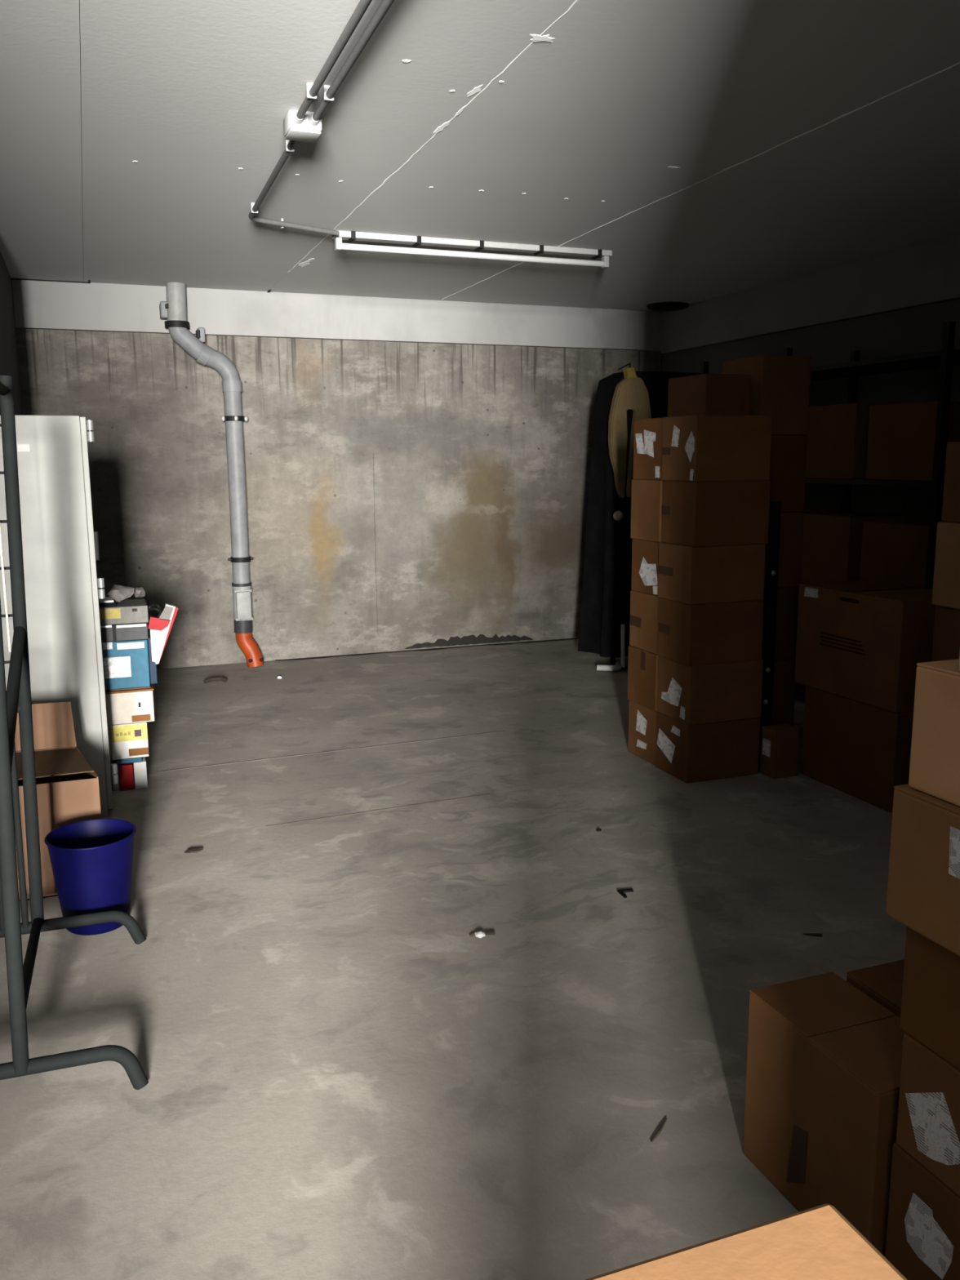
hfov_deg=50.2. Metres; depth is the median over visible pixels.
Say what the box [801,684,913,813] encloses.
cardboard box
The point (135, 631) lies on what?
carton
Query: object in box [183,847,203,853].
clump
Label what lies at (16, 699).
rack
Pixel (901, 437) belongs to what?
cardboard box
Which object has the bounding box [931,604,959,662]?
cardboard box
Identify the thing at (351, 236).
lamp
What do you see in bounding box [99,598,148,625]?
carton
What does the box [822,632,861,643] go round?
print
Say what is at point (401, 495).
wall
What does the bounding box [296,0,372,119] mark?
conduit
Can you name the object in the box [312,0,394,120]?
conduit
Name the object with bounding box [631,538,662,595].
cardboard box
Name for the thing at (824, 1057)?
cardboard box
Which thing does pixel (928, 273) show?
ceiling beam
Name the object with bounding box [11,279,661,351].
ceiling beam
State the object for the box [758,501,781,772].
upright
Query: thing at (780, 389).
cardboard box
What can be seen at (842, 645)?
print
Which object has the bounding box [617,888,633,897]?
clip
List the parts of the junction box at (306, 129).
lid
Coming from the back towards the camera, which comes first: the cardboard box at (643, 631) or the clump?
the cardboard box at (643, 631)
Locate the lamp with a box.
[332,230,612,268]
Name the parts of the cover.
leg, knob, leg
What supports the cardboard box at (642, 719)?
on the floor
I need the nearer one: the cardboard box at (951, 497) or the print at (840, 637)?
the cardboard box at (951, 497)
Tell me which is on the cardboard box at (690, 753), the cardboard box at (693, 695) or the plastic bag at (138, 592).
the cardboard box at (693, 695)
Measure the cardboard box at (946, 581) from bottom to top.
0.339 m
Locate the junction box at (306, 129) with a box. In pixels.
[283,109,321,142]
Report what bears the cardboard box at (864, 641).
on the cardboard box at (862, 751)
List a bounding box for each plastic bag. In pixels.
[106,584,134,601]
[133,586,145,598]
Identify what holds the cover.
on the floor
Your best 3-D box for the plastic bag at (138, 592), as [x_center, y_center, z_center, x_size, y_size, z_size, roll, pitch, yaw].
[-1.604,-0.223,4.828,0.054,0.053,0.094,-4,11,-20]
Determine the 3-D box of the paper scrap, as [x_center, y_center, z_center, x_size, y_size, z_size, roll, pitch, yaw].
[0.007,0.941,3.276,0.083,0.018,0.033,-1,10,-2]
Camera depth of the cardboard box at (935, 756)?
1.65 m
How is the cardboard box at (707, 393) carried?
on the cardboard box
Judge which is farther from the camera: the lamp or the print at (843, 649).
the lamp
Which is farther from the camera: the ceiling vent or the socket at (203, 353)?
the ceiling vent
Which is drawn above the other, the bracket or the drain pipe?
the drain pipe
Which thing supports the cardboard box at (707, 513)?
on the cardboard box at (687, 575)
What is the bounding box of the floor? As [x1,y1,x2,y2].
[0,637,906,1279]
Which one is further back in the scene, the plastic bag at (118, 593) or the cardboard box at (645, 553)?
the cardboard box at (645, 553)
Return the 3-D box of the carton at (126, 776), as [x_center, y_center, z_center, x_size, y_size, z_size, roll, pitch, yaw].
[-1.671,0.622,4.838,0.060,0.120,0.200,-4,11,-20]
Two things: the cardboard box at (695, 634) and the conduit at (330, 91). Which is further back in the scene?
the cardboard box at (695, 634)
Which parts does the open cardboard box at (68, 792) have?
panel, panel, panel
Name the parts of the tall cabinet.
handle, door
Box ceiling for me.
[0,0,959,311]
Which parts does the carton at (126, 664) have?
panel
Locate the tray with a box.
[98,596,113,603]
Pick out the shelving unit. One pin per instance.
(948, 357)
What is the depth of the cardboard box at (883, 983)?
2.22 m
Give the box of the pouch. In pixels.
[98,600,116,607]
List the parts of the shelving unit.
post, post, post, post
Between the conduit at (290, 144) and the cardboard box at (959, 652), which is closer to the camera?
the cardboard box at (959, 652)
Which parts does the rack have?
yellow strip, post, post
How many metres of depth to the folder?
4.74 m
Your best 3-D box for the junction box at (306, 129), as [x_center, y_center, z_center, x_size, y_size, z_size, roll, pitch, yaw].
[-0.619,-1.808,3.597,0.115,0.070,0.155,-4,11,-20]
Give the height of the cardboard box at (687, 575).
0.262 m
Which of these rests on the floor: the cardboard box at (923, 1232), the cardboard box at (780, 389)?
the cardboard box at (923, 1232)
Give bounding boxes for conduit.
[248,139,339,235]
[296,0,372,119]
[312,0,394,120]
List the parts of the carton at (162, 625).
panel, panel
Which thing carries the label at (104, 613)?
attached to the carton at (128, 611)
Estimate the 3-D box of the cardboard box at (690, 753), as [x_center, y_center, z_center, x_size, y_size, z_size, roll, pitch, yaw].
[1.102,0.499,4.981,0.401,0.280,0.289,-4,11,-20]
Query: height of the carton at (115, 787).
0.122 m
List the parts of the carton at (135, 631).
cable coil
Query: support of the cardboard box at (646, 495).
on the cardboard box at (645, 553)
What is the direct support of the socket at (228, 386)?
attached to the drain pipe
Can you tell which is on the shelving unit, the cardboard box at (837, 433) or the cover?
the cardboard box at (837, 433)
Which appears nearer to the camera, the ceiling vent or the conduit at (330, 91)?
the conduit at (330, 91)
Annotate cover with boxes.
[577,371,700,671]
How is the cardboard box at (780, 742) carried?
on the floor
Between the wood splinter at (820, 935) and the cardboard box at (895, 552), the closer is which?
the wood splinter at (820, 935)
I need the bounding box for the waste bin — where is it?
[44,818,136,935]
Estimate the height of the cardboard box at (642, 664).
0.282 m
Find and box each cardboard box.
[14,701,101,901]
[584,1204,906,1279]
[627,645,658,711]
[627,700,657,765]
[629,590,658,654]
[630,479,663,542]
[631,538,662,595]
[633,417,663,479]
[655,711,759,782]
[657,542,765,604]
[657,597,764,666]
[657,655,763,724]
[661,480,770,546]
[662,414,772,481]
[667,373,751,417]
[722,355,811,435]
[742,971,905,1257]
[760,723,799,778]
[763,586,799,661]
[764,511,804,587]
[769,435,807,511]
[795,579,935,712]
[800,511,906,583]
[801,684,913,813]
[805,403,896,479]
[846,959,904,1017]
[859,519,942,588]
[865,400,959,480]
[884,1142,959,1279]
[885,784,959,955]
[896,1032,959,1196]
[899,926,959,1070]
[908,658,959,806]
[931,521,959,608]
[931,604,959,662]
[941,441,959,522]
[958,652,959,671]
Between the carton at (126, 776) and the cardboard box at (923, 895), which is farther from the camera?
the carton at (126, 776)
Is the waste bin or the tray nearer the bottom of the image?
the waste bin
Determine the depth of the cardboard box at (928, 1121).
1.72 m
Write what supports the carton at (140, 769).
on the floor
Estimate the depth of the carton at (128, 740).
4.72 m
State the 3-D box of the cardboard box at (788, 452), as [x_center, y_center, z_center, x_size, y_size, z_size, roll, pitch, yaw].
[1.540,-0.910,5.605,0.300,0.404,0.370,-4,11,-20]
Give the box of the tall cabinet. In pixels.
[0,414,118,817]
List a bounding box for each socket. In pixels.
[195,344,212,365]
[222,380,242,392]
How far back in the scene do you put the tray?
4.62 m
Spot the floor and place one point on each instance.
(347, 1082)
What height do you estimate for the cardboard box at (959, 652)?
0.089 m
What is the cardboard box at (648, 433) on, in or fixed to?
on the cardboard box at (646, 495)
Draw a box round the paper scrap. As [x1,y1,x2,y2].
[469,930,494,937]
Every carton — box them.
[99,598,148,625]
[100,603,162,642]
[101,630,157,689]
[104,684,154,724]
[110,721,148,759]
[111,757,119,791]
[118,762,133,791]
[133,756,147,789]
[147,603,177,663]
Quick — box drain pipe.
[159,282,263,667]
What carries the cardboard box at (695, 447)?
on the cardboard box at (707, 513)
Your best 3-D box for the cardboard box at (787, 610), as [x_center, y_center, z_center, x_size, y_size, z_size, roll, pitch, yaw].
[1.545,-0.112,5.745,0.300,0.404,0.370,-4,11,-20]
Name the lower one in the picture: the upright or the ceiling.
the upright
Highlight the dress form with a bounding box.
[608,362,651,497]
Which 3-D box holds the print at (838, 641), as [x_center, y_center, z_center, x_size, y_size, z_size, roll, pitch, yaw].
[1.617,0.005,4.594,0.001,0.008,0.280,-4,11,-20]
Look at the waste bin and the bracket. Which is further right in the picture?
the bracket
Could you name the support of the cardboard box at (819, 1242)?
on the cardboard box
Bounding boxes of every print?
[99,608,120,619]
[819,642,865,655]
[820,635,862,647]
[821,639,863,651]
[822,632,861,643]
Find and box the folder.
[115,756,142,764]
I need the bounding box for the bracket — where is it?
[203,676,226,683]
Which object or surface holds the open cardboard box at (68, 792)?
on the floor
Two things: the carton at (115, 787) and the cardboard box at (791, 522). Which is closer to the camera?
the carton at (115, 787)
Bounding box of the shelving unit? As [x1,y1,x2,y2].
[700,321,959,693]
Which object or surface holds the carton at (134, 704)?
on the carton at (128, 740)
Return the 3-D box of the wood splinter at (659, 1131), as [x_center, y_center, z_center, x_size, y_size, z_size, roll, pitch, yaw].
[0.408,1.109,2.320,0.008,0.007,0.096,6,12,30]
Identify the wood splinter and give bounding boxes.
[650,1117,666,1142]
[803,933,822,937]
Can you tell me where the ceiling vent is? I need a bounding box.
[646,302,688,311]
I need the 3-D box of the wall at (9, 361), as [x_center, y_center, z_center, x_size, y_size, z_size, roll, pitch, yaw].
[-2.776,-0.869,5.918,0.200,2.697,2.350,-4,11,-20]
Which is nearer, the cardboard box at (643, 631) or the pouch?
the pouch
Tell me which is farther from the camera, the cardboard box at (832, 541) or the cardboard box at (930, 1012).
the cardboard box at (832, 541)
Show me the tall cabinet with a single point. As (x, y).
(60, 543)
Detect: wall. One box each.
[0,251,22,414]
[15,328,662,669]
[662,298,959,519]
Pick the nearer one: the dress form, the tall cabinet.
the tall cabinet
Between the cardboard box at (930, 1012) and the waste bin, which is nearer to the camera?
the cardboard box at (930, 1012)
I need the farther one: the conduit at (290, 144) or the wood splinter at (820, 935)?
the conduit at (290, 144)
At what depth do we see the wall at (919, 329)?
6.36 m
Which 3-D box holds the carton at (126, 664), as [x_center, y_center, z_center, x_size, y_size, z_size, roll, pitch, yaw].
[-1.642,0.090,4.799,0.231,0.218,0.282,-4,11,-20]
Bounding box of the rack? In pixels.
[0,375,148,1089]
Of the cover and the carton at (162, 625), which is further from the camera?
the cover

